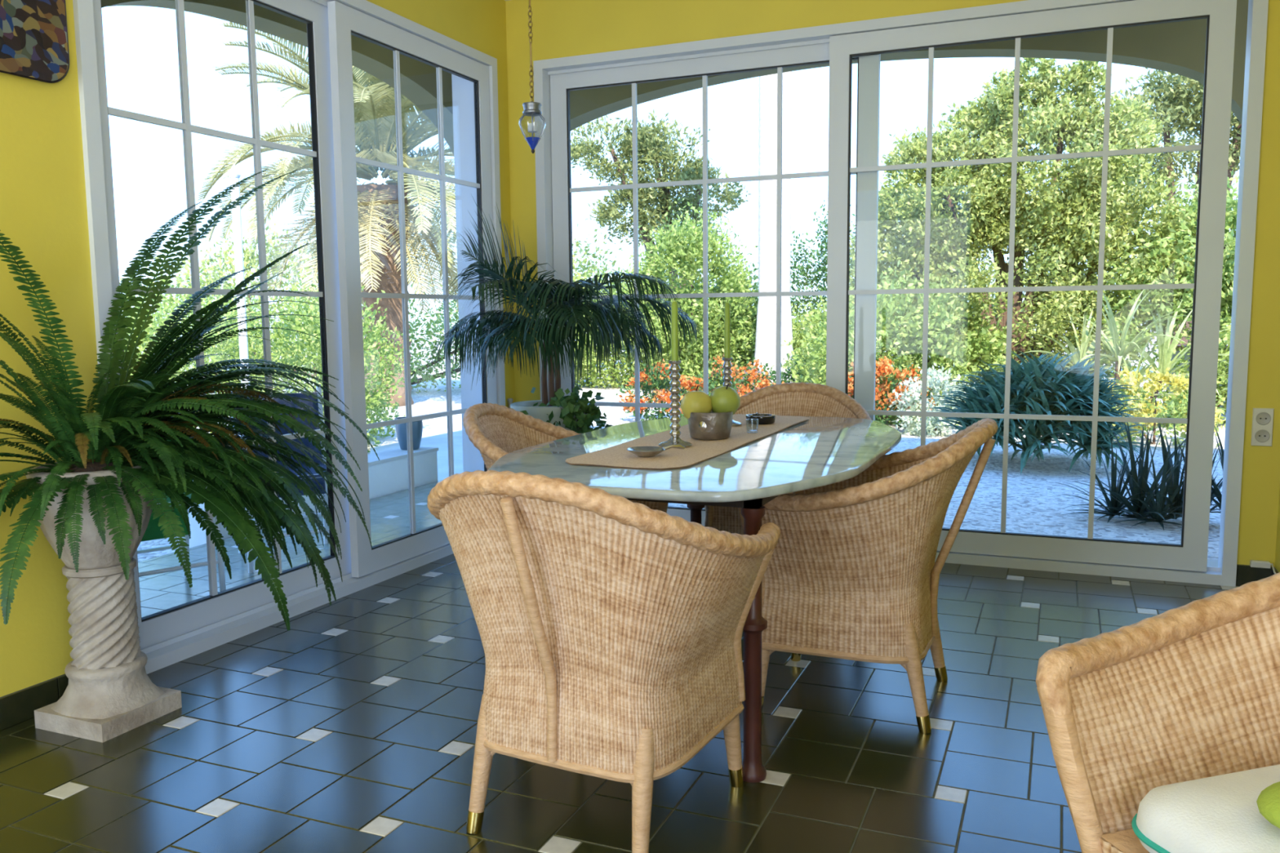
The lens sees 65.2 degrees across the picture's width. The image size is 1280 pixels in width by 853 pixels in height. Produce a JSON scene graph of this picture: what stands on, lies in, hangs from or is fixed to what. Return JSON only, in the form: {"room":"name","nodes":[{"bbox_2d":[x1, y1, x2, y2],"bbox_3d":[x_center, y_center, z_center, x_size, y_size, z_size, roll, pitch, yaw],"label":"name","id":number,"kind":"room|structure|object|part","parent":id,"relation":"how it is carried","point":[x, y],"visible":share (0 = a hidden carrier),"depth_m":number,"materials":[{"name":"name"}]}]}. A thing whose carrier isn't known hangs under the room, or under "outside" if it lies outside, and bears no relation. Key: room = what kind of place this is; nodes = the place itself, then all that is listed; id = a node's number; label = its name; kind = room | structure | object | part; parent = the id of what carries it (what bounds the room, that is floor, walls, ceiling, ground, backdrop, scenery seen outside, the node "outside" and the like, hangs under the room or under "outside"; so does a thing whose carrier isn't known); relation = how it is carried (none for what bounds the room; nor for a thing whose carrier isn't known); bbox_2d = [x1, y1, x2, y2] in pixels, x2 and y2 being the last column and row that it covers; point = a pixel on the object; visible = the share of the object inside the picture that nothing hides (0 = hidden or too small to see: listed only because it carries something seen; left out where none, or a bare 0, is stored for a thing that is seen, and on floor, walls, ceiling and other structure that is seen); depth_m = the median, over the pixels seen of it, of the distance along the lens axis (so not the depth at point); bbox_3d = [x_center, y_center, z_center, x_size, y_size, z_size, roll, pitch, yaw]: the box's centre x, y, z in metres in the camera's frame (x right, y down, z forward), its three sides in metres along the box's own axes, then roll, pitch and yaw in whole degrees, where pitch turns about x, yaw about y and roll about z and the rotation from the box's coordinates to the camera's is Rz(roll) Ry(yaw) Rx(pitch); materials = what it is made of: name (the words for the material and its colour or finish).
{"room":"sunroom","nodes":[
{"label":"sunroom","id":0,"kind":"room"},
{"bbox_2d":[0,0,515,697],"bbox_3d":[-2.192,-0.568,2.145,0.220,3.210,7.640,2,7,23],"label":"wall","id":1,"kind":"structure","parent":0,"point":[43,209],"depth_m":2.96,"materials":[{"name":"yellow paint"}]},
{"bbox_2d":[0,674,68,730],"bbox_3d":[-2.084,0.889,2.226,0.014,0.092,2.128,2,7,23],"label":"baseboard","id":2,"kind":"structure","parent":1,"relation":"attached to","point":[20,706],"depth_m":2.92,"materials":[{"name":"grey tile"}]},
{"bbox_2d":[0,0,69,83],"bbox_3d":[-1.763,-1.171,2.787,0.027,0.376,0.350,2,7,23],"label":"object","id":3,"kind":"object","parent":1,"relation":"attached to","point":[34,39],"visible":1,"depth_m":2.86,"materials":[{"name":"ceramic"}]},
{"bbox_2d":[72,0,505,674],"bbox_3d":[-1.308,-0.540,4.232,0.244,2.483,2.426,2,7,23],"label":"window","id":4,"kind":"structure","parent":1,"relation":"in","point":[173,635],"depth_m":4.16,"materials":[{"name":"white paint"}]},
{"bbox_3d":[-1.509,-0.481,3.698,0.038,2.385,1.172,2,7,23],"label":"sash","id":5,"kind":"part","parent":4,"relation":"part of","materials":[{"name":"white paint"}]},
{"bbox_3d":[-1.009,-0.598,4.719,0.038,2.385,1.180,2,7,23],"label":"sash","id":6,"kind":"part","parent":4,"relation":"part of","materials":[{"name":"white paint"}]},
{"bbox_2d":[506,398,513,408],"bbox_3d":[-0.701,-0.067,5.419,0.032,0.172,0.032,2,7,23],"label":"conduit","id":7,"kind":"object","parent":1,"relation":"attached to","point":[510,401],"visible":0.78,"depth_m":5.40,"materials":[{"name":"plastic"}]},
{"bbox_2d":[101,0,453,155],"bbox_3d":[-2.961,-0.529,3.186,0.200,3.120,9.300,2,7,23],"label":"wall","id":8,"kind":"structure","parent":0,"point":[418,79],"depth_m":6.02,"materials":[{"name":"yellow paint"}]},
{"bbox_2d":[137,480,442,617],"bbox_3d":[-2.515,0.917,3.171,1.290,0.120,9.320,2,7,23],"label":"floor","id":9,"kind":"structure","parent":0,"point":[389,514],"depth_m":4.97,"materials":[{"name":"grey tile"}]},
{"bbox_2d":[137,385,226,591],"bbox_3d":[-2.091,0.283,4.240,0.445,0.901,0.508,-6,8,-42],"label":"garden chair","id":10,"kind":"object","parent":9,"relation":"on","point":[153,531],"visible":0.07,"depth_m":4.38,"materials":[{"name":"white plastic"}]},
{"bbox_3d":[-2.220,0.159,4.369,0.410,0.680,0.128,-6,8,-42],"label":"backrest","id":11,"kind":"part","parent":10,"relation":"part of","materials":[{"name":"green fabric"}]},
{"bbox_3d":[-2.068,0.304,4.217,0.400,0.012,0.405,-6,8,-42],"label":"seat","id":12,"kind":"part","parent":10,"relation":"part of","materials":[{"name":"green fabric"}]},
{"bbox_3d":[-2.072,0.280,4.534,0.025,0.844,0.095,-6,8,-42],"label":"leg","id":13,"kind":"part","parent":10,"relation":"part of","materials":[{"name":"white plastic"}]},
{"bbox_3d":[-1.787,0.499,4.243,0.025,0.465,0.070,-6,8,-42],"label":"leg","id":14,"kind":"part","parent":10,"relation":"part of","materials":[{"name":"white plastic"}]},
{"bbox_2d":[231,384,328,573],"bbox_3d":[-1.746,0.232,4.944,0.445,0.844,0.505,-4,7,-27],"label":"garden chair","id":15,"kind":"object","parent":9,"relation":"on","point":[251,565],"visible":0.09,"depth_m":5.14,"materials":[{"name":"blue fabric"}]},
{"bbox_3d":[-1.832,0.452,4.677,0.025,0.465,0.070,-4,7,-27],"label":"leg","id":16,"kind":"part","parent":15,"relation":"part of","materials":[{"name":"white plastic"}]},
{"bbox_3d":[-1.833,0.096,5.098,0.410,0.520,0.100,-4,7,-27],"label":"backrest","id":17,"kind":"part","parent":15,"relation":"part of","materials":[{"name":"blue fabric"}]},
{"bbox_3d":[-1.731,0.225,4.914,0.400,0.012,0.405,-4,7,-27],"label":"seat","id":18,"kind":"part","parent":15,"relation":"part of","materials":[{"name":"blue fabric"}]},
{"bbox_3d":[-1.653,0.201,5.221,0.025,0.844,0.095,-4,7,-27],"label":"leg","id":19,"kind":"part","parent":15,"relation":"part of","materials":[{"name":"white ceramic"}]},
{"bbox_2d":[0,553,1238,852],"bbox_3d":[-0.417,1.050,1.576,3.600,0.120,7.200,2,7,23],"label":"floor","id":20,"kind":"structure","parent":0,"point":[351,728],"depth_m":2.65,"materials":[{"name":"grey tile"}]},
{"bbox_2d":[34,557,182,742],"bbox_3d":[-1.555,0.623,2.908,0.270,0.464,0.270,2,7,23],"label":"stone pedestal","id":21,"kind":"object","parent":20,"relation":"on","point":[109,693],"visible":0.96,"depth_m":2.83,"materials":[{"name":"beige stone"}]},
{"bbox_2d":[26,460,154,569],"bbox_3d":[-1.558,0.251,2.867,0.330,0.284,0.330,2,7,23],"label":"stone urn","id":22,"kind":"object","parent":21,"relation":"on","point":[93,553],"visible":0.47,"depth_m":2.77,"materials":[{"name":"beige stone"}]},
{"bbox_2d":[0,168,379,631],"bbox_3d":[-1.316,-0.124,2.721,0.975,1.322,1.398,2,7,23],"label":"fern","id":23,"kind":"object","parent":22,"relation":"in","point":[131,418],"visible":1,"depth_m":2.77,"materials":[{"name":"plant"}]},
{"bbox_2d":[510,400,591,432],"bbox_3d":[-0.427,0.252,4.919,0.400,0.740,0.400,2,7,23],"label":"planter","id":24,"kind":"object","parent":20,"relation":"on","point":[537,412],"visible":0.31,"depth_m":4.71,"materials":[{"name":"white ceramic"}]},
{"bbox_2d":[424,195,699,406],"bbox_3d":[-0.403,-0.564,4.678,1.301,1.016,1.005,1,7,17],"label":"potted palm","id":25,"kind":"object","parent":24,"relation":"in","point":[561,309],"visible":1,"depth_m":4.45,"materials":[{"name":"green plant"}]},
{"bbox_3d":[-0.463,-0.244,4.863,0.032,0.341,0.031,-7,9,-44],"label":"stem","id":26,"kind":"part","parent":25,"relation":"part of","materials":[{"name":"brown plant"}]},
{"bbox_3d":[-0.430,-0.241,4.835,0.031,0.341,0.032,-7,9,-44],"label":"stem","id":27,"kind":"part","parent":25,"relation":"part of","materials":[{"name":"brown plant"}]},
{"bbox_3d":[-0.402,-0.245,4.865,0.032,0.341,0.031,-7,9,-44],"label":"stem","id":28,"kind":"part","parent":25,"relation":"part of","materials":[{"name":"brown plant"}]},
{"bbox_2d":[520,385,613,433],"bbox_3d":[-0.309,0.020,4.792,0.475,0.446,0.464,0,6,2],"label":"trailing plant","id":29,"kind":"object","parent":24,"relation":"in","point":[584,423],"visible":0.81,"depth_m":4.71,"materials":[{"name":"green plant"}]},
{"bbox_2d":[462,403,668,512],"bbox_3d":[-0.262,0.350,3.495,0.666,0.858,0.761,1,6,13],"label":"wicker armchair","id":30,"kind":"object","parent":20,"relation":"on","point":[496,430],"visible":0.16,"depth_m":3.61,"materials":[{"name":"wicker"}]},
{"bbox_2d":[426,470,780,852],"bbox_3d":[-0.109,0.483,2.273,0.761,0.858,0.666,3,7,28],"label":"wicker armchair","id":31,"kind":"object","parent":20,"relation":"on","point":[610,626],"visible":1,"depth_m":2.08,"materials":[{"name":"wicker"}]},
{"bbox_3d":[-0.353,0.741,2.269,0.045,0.266,0.089,5,9,43],"label":"leg","id":32,"kind":"part","parent":31,"relation":"part of","materials":[{"name":"wicker"}]},
{"bbox_3d":[0.005,0.758,2.081,0.045,0.266,0.089,1,6,13],"label":"leg","id":33,"kind":"part","parent":31,"relation":"part of","materials":[{"name":"wood"}]},
{"bbox_3d":[0.219,0.717,2.447,0.046,0.262,0.062,5,9,43],"label":"leg","id":34,"kind":"part","parent":31,"relation":"part of","materials":[{"name":"wicker"}]},
{"bbox_2d":[487,415,901,782],"bbox_3d":[0.252,0.422,3.258,1.053,0.750,1.810,2,7,23],"label":"marble table","id":35,"kind":"object","parent":20,"relation":"on","point":[816,451],"visible":0.48,"depth_m":2.63,"materials":[{"name":"green stone"}]},
{"bbox_2d":[564,413,809,470],"bbox_3d":[0.226,0.032,3.350,0.370,0.006,1.470,2,7,23],"label":"table runner","id":36,"kind":"object","parent":35,"relation":"on","point":[618,455],"visible":0.7,"depth_m":3.02,"materials":[{"name":"fabric"}]},
{"bbox_2d":[626,444,684,457],"bbox_3d":[0.046,0.068,2.864,0.170,0.031,0.112,-2,6,-11],"label":"spoon","id":37,"kind":"object","parent":36,"relation":"on","point":[641,451],"visible":1,"depth_m":2.87,"materials":[{"name":"silver metal"}]},
{"bbox_3d":[0.097,0.060,2.874,0.065,0.018,0.014,-2,6,-11],"label":"handle","id":38,"kind":"part","parent":37,"relation":"part of","materials":[{"name":"silver metal"}]},
{"bbox_2d":[657,360,692,447],"bbox_3d":[0.108,-0.071,3.068,0.106,0.262,0.106,2,7,23],"label":"candlestick","id":39,"kind":"object","parent":36,"relation":"on","point":[674,368],"visible":1,"depth_m":3.06,"materials":[{"name":"silver metal"}]},
{"bbox_2d":[671,297,678,360],"bbox_3d":[0.105,-0.296,3.043,0.023,0.192,0.022,2,7,23],"label":"candle","id":40,"kind":"object","parent":39,"relation":"on","point":[674,305],"visible":1,"depth_m":3.04,"materials":[{"name":"green wax"}]},
{"bbox_2d":[688,409,733,439],"bbox_3d":[0.228,-0.007,3.268,0.153,0.090,0.154,2,7,23],"label":"fruit bowl","id":41,"kind":"object","parent":36,"relation":"on","point":[702,426],"visible":0.88,"depth_m":3.21,"materials":[{"name":"grey metal"}]},
{"bbox_2d":[680,385,711,418],"bbox_3d":[0.185,-0.075,3.262,0.104,0.119,0.104,2,7,23],"label":"apple","id":42,"kind":"object","parent":41,"relation":"in","point":[695,401],"visible":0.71,"depth_m":3.23,"materials":[{"name":"yellow food"}]},
{"bbox_2d":[710,383,740,414],"bbox_3d":[0.277,-0.085,3.262,0.101,0.112,0.100,-3,7,-25],"label":"apple","id":43,"kind":"object","parent":41,"relation":"in","point":[723,398],"visible":0.77,"depth_m":3.23,"materials":[{"name":"green food"}]},
{"bbox_2d":[722,357,742,426],"bbox_3d":[0.319,-0.128,3.650,0.106,0.245,0.106,2,7,23],"label":"candlestick","id":44,"kind":"object","parent":36,"relation":"on","point":[726,365],"visible":0.43,"depth_m":3.63,"materials":[{"name":"silver metal"}]},
{"bbox_2d":[724,299,730,357],"bbox_3d":[0.316,-0.354,3.625,0.023,0.212,0.022,2,7,23],"label":"candle","id":45,"kind":"object","parent":44,"relation":"on","point":[726,306],"visible":1,"depth_m":3.62,"materials":[{"name":"green wax"}]},
{"bbox_2d":[746,412,775,424],"bbox_3d":[0.447,-0.030,3.708,0.111,0.034,0.110,2,7,23],"label":"ashtray","id":46,"kind":"object","parent":36,"relation":"on","point":[764,419],"visible":0.98,"depth_m":3.67,"materials":[{"name":"black ceramic"}]},
{"bbox_3d":[0.226,0.368,4.044,0.072,0.688,0.072,2,7,23],"label":"leg","id":47,"kind":"part","parent":35,"relation":"part of","materials":[{"name":"brown paint"}]},
{"bbox_3d":[0.279,0.539,2.479,0.072,0.688,0.072,2,7,23],"label":"leg","id":48,"kind":"part","parent":35,"relation":"part of","materials":[{"name":"brown paint"}]},
{"bbox_2d":[704,382,871,534],"bbox_3d":[0.606,0.260,4.241,0.761,0.858,0.666,2,7,23],"label":"wicker armchair","id":49,"kind":"object","parent":20,"relation":"on","point":[802,398],"visible":0.16,"depth_m":4.42,"materials":[{"name":"wicker"}]},
{"bbox_2d":[738,417,997,733],"bbox_3d":[0.705,0.396,2.992,0.666,0.858,0.761,2,7,23],"label":"wicker armchair","id":50,"kind":"object","parent":20,"relation":"on","point":[852,573],"visible":0.89,"depth_m":2.77,"materials":[{"name":"wicker"}]},
{"bbox_3d":[0.362,0.662,2.929,0.062,0.262,0.046,0,6,8],"label":"leg","id":51,"kind":"part","parent":50,"relation":"part of","materials":[{"name":"wood"}]},
{"bbox_3d":[0.760,0.675,2.779,0.089,0.266,0.045,4,8,38],"label":"leg","id":52,"kind":"part","parent":50,"relation":"part of","materials":[{"name":"wood"}]},
{"bbox_3d":[0.918,0.632,3.150,0.089,0.266,0.045,0,6,8],"label":"leg","id":53,"kind":"part","parent":50,"relation":"part of","materials":[{"name":"wicker"}]},
{"bbox_2d":[1035,572,1279,852],"bbox_3d":[0.980,0.583,1.256,0.666,0.858,0.761,-2,7,-17],"label":"wicker armchair","id":54,"kind":"object","parent":20,"relation":"on","point":[1190,691],"visible":0.77,"depth_m":1.49,"materials":[{"name":"wicker"}]},
{"bbox_3d":[0.915,0.593,1.237,0.439,0.022,0.458,-2,7,-17],"label":"seat","id":55,"kind":"part","parent":54,"relation":"part of","materials":[{"name":"wicker"}]},
{"bbox_2d":[1131,764,1279,852],"bbox_3d":[0.902,0.529,1.226,0.420,0.091,0.426,-2,7,-17],"label":"seat cushion","id":56,"kind":"object","parent":54,"relation":"on","point":[1218,814],"visible":0.95,"depth_m":1.28,"materials":[{"name":"white fabric"}]},
{"bbox_2d":[1256,782,1279,828],"bbox_3d":[0.832,0.461,1.204,0.170,0.060,0.120,-1,6,-6],"label":"pillow","id":57,"kind":"object","parent":56,"relation":"on","point":[1268,802],"visible":1,"depth_m":1.20,"materials":[{"name":"fabric"}]},
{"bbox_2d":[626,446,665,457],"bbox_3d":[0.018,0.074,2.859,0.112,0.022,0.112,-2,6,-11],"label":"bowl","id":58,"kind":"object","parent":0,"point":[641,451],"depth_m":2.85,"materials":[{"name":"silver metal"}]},
{"bbox_2d":[505,0,1279,567],"bbox_3d":[1.109,-0.887,4.761,3.820,3.210,0.220,2,7,23],"label":"wall","id":59,"kind":"structure","parent":0,"point":[560,28],"depth_m":4.72,"materials":[{"name":"yellow paint"}]},
{"bbox_2d":[533,0,1268,586],"bbox_3d":[0.998,-0.622,4.764,3.293,2.483,0.125,2,7,23],"label":"window","id":60,"kind":"structure","parent":59,"relation":"in","point":[837,45],"depth_m":4.50,"materials":[{"name":"white paint"}]},
{"bbox_3d":[0.333,-0.651,5.082,1.710,2.385,0.038,2,7,23],"label":"sash","id":61,"kind":"part","parent":60,"relation":"part of","materials":[{"name":"white paint"}]},
{"bbox_3d":[1.652,-0.596,4.461,1.638,2.385,0.038,2,7,23],"label":"sash","id":62,"kind":"part","parent":60,"relation":"part of","materials":[{"name":"white paint"}]},
{"bbox_2d":[1250,408,1274,446],"bbox_3d":[2.562,0.003,4.118,0.074,0.156,0.014,2,7,23],"label":"power socket","id":63,"kind":"object","parent":59,"relation":"attached to","point":[1262,428],"visible":1,"depth_m":4.11,"materials":[{"name":"white plastic"}]},
{"bbox_2d":[1254,429,1270,442],"bbox_3d":[2.563,0.038,4.122,0.054,0.054,0.014,2,7,23],"label":"outlet","id":64,"kind":"object","parent":63,"relation":"attached to","point":[1260,435],"depth_m":4.12,"materials":[{"name":"grey plastic"}]},
{"bbox_2d":[1255,412,1271,425],"bbox_3d":[2.562,-0.033,4.114,0.054,0.054,0.014,2,7,23],"label":"outlet","id":65,"kind":"object","parent":63,"relation":"attached to","point":[1261,418],"depth_m":4.11,"materials":[{"name":"grey plastic"}]},
{"bbox_2d":[569,0,1248,130],"bbox_3d":[2.178,-0.880,5.936,7.520,3.120,0.200,2,7,23],"label":"wall","id":66,"kind":"structure","parent":0,"point":[1179,47],"depth_m":5.59,"materials":[{"name":"yellow paint"}]},
{"bbox_2d":[1274,484,1279,572],"bbox_3d":[1.285,-0.430,0.566,0.220,3.210,7.420,2,7,23],"label":"wall","id":67,"kind":"structure","parent":0,"point":[1277,566],"depth_m":4.11,"materials":[{"name":"yellow paint"}]},
{"bbox_2d":[1235,564,1279,586],"bbox_3d":[1.663,0.873,2.039,0.137,0.092,4.700,2,7,23],"label":"baseboard","id":68,"kind":"structure","parent":67,"relation":"attached to","point":[1245,574],"depth_m":4.18,"materials":[{"name":"grey tile"}]},
{"bbox_2d":[1249,560,1276,573],"bbox_3d":[2.531,0.586,4.036,0.078,0.026,0.302,2,7,23],"label":"cable box","id":69,"kind":"object","parent":68,"relation":"on","point":[1253,563],"visible":0.91,"depth_m":4.15,"materials":[{"name":"white plastic"}]},
{"bbox_3d":[-0.445,-1.842,1.260,3.600,0.080,7.200,2,7,23],"label":"ceiling","id":70,"kind":"structure","parent":0,"visible":0},
{"bbox_2d":[519,0,546,153],"bbox_3d":[-0.410,-1.558,3.732,0.109,1.054,0.107,2,7,23],"label":"pendant lantern","id":71,"kind":"object","parent":70,"relation":"hanging from","point":[531,108],"visible":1,"depth_m":3.76,"materials":[{"name":"clear glass"}]},
{"label":"outside","id":72,"kind":"structure","parent":0,"visible":0},
{"bbox_2d":[137,327,1227,561],"bbox_3d":[12.913,-2.825,37.639,120.000,0.280,110.000,2,7,23],"label":"ground","id":73,"kind":"structure","parent":72,"point":[1033,504],"depth_m":7.35,"materials":[{"name":"grey stone"}]},
{"bbox_2d":[152,216,319,374],"bbox_3d":[-9.296,-3.184,23.882,6.290,3.971,3.867,2,7,23],"label":"tree","id":74,"kind":"object","parent":73,"relation":"on","point":[249,257],"visible":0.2,"depth_m":23.38,"materials":[{"name":"green plant"}]},
{"bbox_2d":[228,164,249,388],"bbox_3d":[-3.309,-0.881,8.323,0.200,2.550,0.200,2,7,23],"label":"post","id":75,"kind":"object","parent":73,"relation":"on","point":[234,175],"visible":0.54,"depth_m":8.24,"materials":[{"name":"white paint"}]},
{"bbox_2d":[119,260,419,452],"bbox_3d":[-4.412,-0.737,9.661,4.461,2.149,2.118,-2,6,-13],"label":"hedge","id":76,"kind":"object","parent":73,"relation":"on","point":[372,336],"visible":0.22,"depth_m":9.71,"materials":[{"name":"green plant"}]},
{"bbox_2d":[179,446,438,547],"bbox_3d":[-2.005,0.429,6.405,0.255,0.337,2.140,2,7,23],"label":"wall","id":77,"kind":"structure","parent":73,"relation":"on","point":[388,475],"depth_m":6.85,"materials":[{"name":"paint"}]},
{"bbox_2d":[394,416,422,450],"bbox_3d":[-1.667,0.051,7.235,0.202,0.228,0.201,2,7,23],"label":"pot","id":78,"kind":"object","parent":77,"relation":"on","point":[417,426],"visible":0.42,"depth_m":7.17,"materials":[{"name":"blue ceramic"}]},
{"bbox_2d":[196,21,458,407],"bbox_3d":[-3.532,-3.163,14.367,5.291,5.876,5.075,2,7,19],"label":"date palm","id":79,"kind":"object","parent":73,"relation":"on","point":[374,103],"visible":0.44,"depth_m":13.72,"materials":[{"name":"green plant"}]},
{"bbox_2d":[119,244,697,394],"bbox_3d":[-4.337,-1.855,17.722,11.304,2.658,3.151,-1,6,-6],"label":"hedge","id":80,"kind":"object","parent":73,"relation":"on","point":[420,367],"visible":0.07,"depth_m":17.48,"materials":[{"name":"green plant"}]},
{"bbox_2d":[423,223,639,368],"bbox_3d":[-2.356,-3.296,24.732,6.262,3.894,3.987,3,7,27],"label":"tree","id":81,"kind":"object","parent":73,"relation":"on","point":[593,266],"visible":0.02,"depth_m":23.97,"materials":[{"name":"green plant"}]},
{"bbox_2d":[616,358,699,421],"bbox_3d":[0.258,-0.425,12.167,1.065,0.837,0.993,-6,9,-43],"label":"bush","id":82,"kind":"object","parent":73,"relation":"on","point":[663,375],"visible":0.66,"depth_m":12.04,"materials":[{"name":"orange plant"}]},
{"bbox_2d":[570,108,752,370],"bbox_3d":[0.152,-3.981,21.878,4.573,5.862,2.276,2,7,23],"label":"pine tree","id":83,"kind":"object","parent":73,"relation":"on","point":[653,149],"visible":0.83,"depth_m":21.39,"materials":[{"name":"green plant"}]},
{"bbox_2d":[615,188,758,391],"bbox_3d":[1.004,-2.226,16.966,2.689,3.398,2.389,3,7,30],"label":"tree","id":84,"kind":"object","parent":73,"relation":"on","point":[732,282],"visible":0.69,"depth_m":16.45,"materials":[{"name":"green plant"}]},
{"bbox_2d":[573,280,877,391],"bbox_3d":[0.962,-1.648,17.663,6.766,2.154,2.427,2,7,23],"label":"shrub","id":85,"kind":"object","parent":73,"relation":"on","point":[797,327],"visible":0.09,"depth_m":17.48,"materials":[{"name":"green plant"}]},
{"bbox_2d":[683,353,784,396],"bbox_3d":[1.189,-0.444,12.078,1.373,0.897,1.051,2,7,23],"label":"bush","id":86,"kind":"object","parent":73,"relation":"on","point":[745,386],"visible":0.35,"depth_m":11.94,"materials":[{"name":"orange plant"}]},
{"bbox_2d":[737,368,768,391],"bbox_3d":[1.469,-0.455,12.947,0.408,0.614,0.359,2,7,23],"label":"bush","id":87,"kind":"object","parent":73,"relation":"on","point":[753,368],"visible":0.05,"depth_m":12.85,"materials":[{"name":"orange plant"}]},
{"bbox_2d":[753,71,795,384],"bbox_3d":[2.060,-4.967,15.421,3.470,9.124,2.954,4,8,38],"label":"post","id":88,"kind":"object","parent":73,"relation":"on","point":[766,328],"visible":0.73,"depth_m":15.47,"materials":[{"name":"white paint"}]},
{"bbox_2d":[742,349,849,385],"bbox_3d":[2.328,-0.590,13.156,1.994,0.937,1.286,1,6,10],"label":"leafy bush","id":89,"kind":"object","parent":73,"relation":"on","point":[784,378],"visible":0.07,"depth_m":13.03,"materials":[{"name":"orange plant"}]},
{"bbox_2d":[848,352,937,429],"bbox_3d":[2.685,-0.390,11.158,1.237,0.953,1.088,2,7,23],"label":"bush","id":90,"kind":"object","parent":73,"relation":"on","point":[882,370],"visible":0.34,"depth_m":10.98,"materials":[{"name":"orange plant"}]},
{"bbox_2d":[790,197,995,370],"bbox_3d":[4.275,-2.351,17.309,4.074,3.529,1.724,2,7,23],"label":"hedge","id":91,"kind":"object","parent":73,"relation":"on","point":[802,273],"visible":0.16,"depth_m":17.64,"materials":[{"name":"green plant"}]},
{"bbox_2d":[771,260,1027,425],"bbox_3d":[3.050,-0.968,11.963,2.892,1.964,2.059,0,6,1],"label":"shrub","id":92,"kind":"object","parent":73,"relation":"on","point":[958,355],"visible":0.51,"depth_m":11.44,"materials":[{"name":"green plant"}]},
{"bbox_2d":[888,355,975,437],"bbox_3d":[3.104,-0.300,10.496,0.815,0.897,0.900,-4,7,-31],"label":"shrub","id":93,"kind":"object","parent":73,"relation":"on","point":[913,428],"visible":0.66,"depth_m":10.49,"materials":[{"name":"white plant"}]},
{"bbox_2d":[848,57,1196,386],"bbox_3d":[4.559,-2.263,12.132,3.059,4.506,4.251,-7,9,-44],"label":"broadleaf tree","id":94,"kind":"object","parent":73,"relation":"on","point":[958,236],"visible":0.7,"depth_m":11.60,"materials":[{"name":"green plant"}]},
{"bbox_2d":[928,348,1159,475],"bbox_3d":[3.319,-0.181,8.457,1.825,0.960,1.695,2,7,23],"label":"bush","id":95,"kind":"object","parent":73,"relation":"on","point":[1036,388],"visible":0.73,"depth_m":8.15,"materials":[{"name":"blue plant"}]},
{"bbox_2d":[1015,302,1097,370],"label":"leaf plant","id":96,"kind":"object","parent":73,"relation":"on","point":[1082,355],"depth_m":10.72,"materials":[{"name":"green plant"}]},
{"bbox_2d":[1049,405,1221,530],"bbox_3d":[3.066,0.219,6.044,1.084,0.697,1.036,2,7,23],"label":"spiky plant","id":97,"kind":"object","parent":73,"relation":"on","point":[1157,509],"visible":0.91,"depth_m":6.03,"materials":[{"name":"green plant"}]},
{"bbox_2d":[1099,288,1192,405],"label":"leaf plant","id":98,"kind":"object","parent":73,"relation":"on","point":[1119,352],"depth_m":10.44,"materials":[{"name":"green plant"}]},
{"bbox_3d":[5.039,-0.320,10.576,0.058,0.780,0.057,2,7,23],"label":"stem","id":99,"kind":"part","parent":98,"relation":"part of","materials":[{"name":"brown plant"}]},
{"bbox_3d":[5.318,-0.215,10.538,0.354,0.606,0.057,0,6,9],"label":"stem","id":100,"kind":"part","parent":98,"relation":"part of","materials":[{"name":"plant"}]},
{"bbox_2d":[1051,67,1241,345],"bbox_3d":[10.046,-3.676,17.557,5.650,6.043,3.203,2,7,20],"label":"tree","id":101,"kind":"object","parent":73,"relation":"on","point":[1177,100],"visible":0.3,"depth_m":17.16,"materials":[{"name":"green plant"}]},
{"bbox_2d":[1059,168,1239,427],"bbox_3d":[6.666,-1.402,11.063,3.863,2.953,2.294,1,6,12],"label":"tree","id":102,"kind":"object","parent":73,"relation":"on","point":[1163,296],"visible":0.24,"depth_m":10.93,"materials":[{"name":"green plant"}]},
{"bbox_2d":[1107,364,1226,447],"bbox_3d":[4.945,-0.191,9.710,1.294,0.831,1.220,-1,6,-6],"label":"bush","id":103,"kind":"object","parent":73,"relation":"on","point":[1128,378],"visible":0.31,"depth_m":9.48,"materials":[{"name":"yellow plant"}]},
{"bbox_2d":[1156,426,1223,511],"bbox_3d":[3.502,0.264,5.926,0.902,0.624,0.917,2,7,23],"label":"spiky plant","id":104,"kind":"object","parent":73,"relation":"on","point":[1215,491],"visible":0.15,"depth_m":5.97,"materials":[{"name":"green plant"}]},
{"bbox_2d":[1165,345,1227,413],"bbox_3d":[9.919,-0.453,11.070,7.350,0.840,0.320,3,7,31],"label":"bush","id":105,"kind":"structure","parent":73,"relation":"on","point":[1177,352],"depth_m":12.69,"materials":[{"name":"plant"}]},
{"bbox_2d":[1207,559,1217,567],"bbox_3d":[1.135,0.633,5.108,3.700,0.112,0.280,2,7,23],"label":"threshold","id":106,"kind":"object","parent":73,"relation":"on","point":[1214,563],"depth_m":4.55,"materials":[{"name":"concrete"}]},
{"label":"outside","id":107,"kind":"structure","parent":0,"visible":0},
{"bbox_2d":[365,400,463,481],"bbox_3d":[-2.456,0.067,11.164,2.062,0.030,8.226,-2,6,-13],"label":"wall","id":108,"kind":"structure","parent":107,"point":[434,433],"depth_m":10.63,"materials":[{"name":"paint"}]}
]}

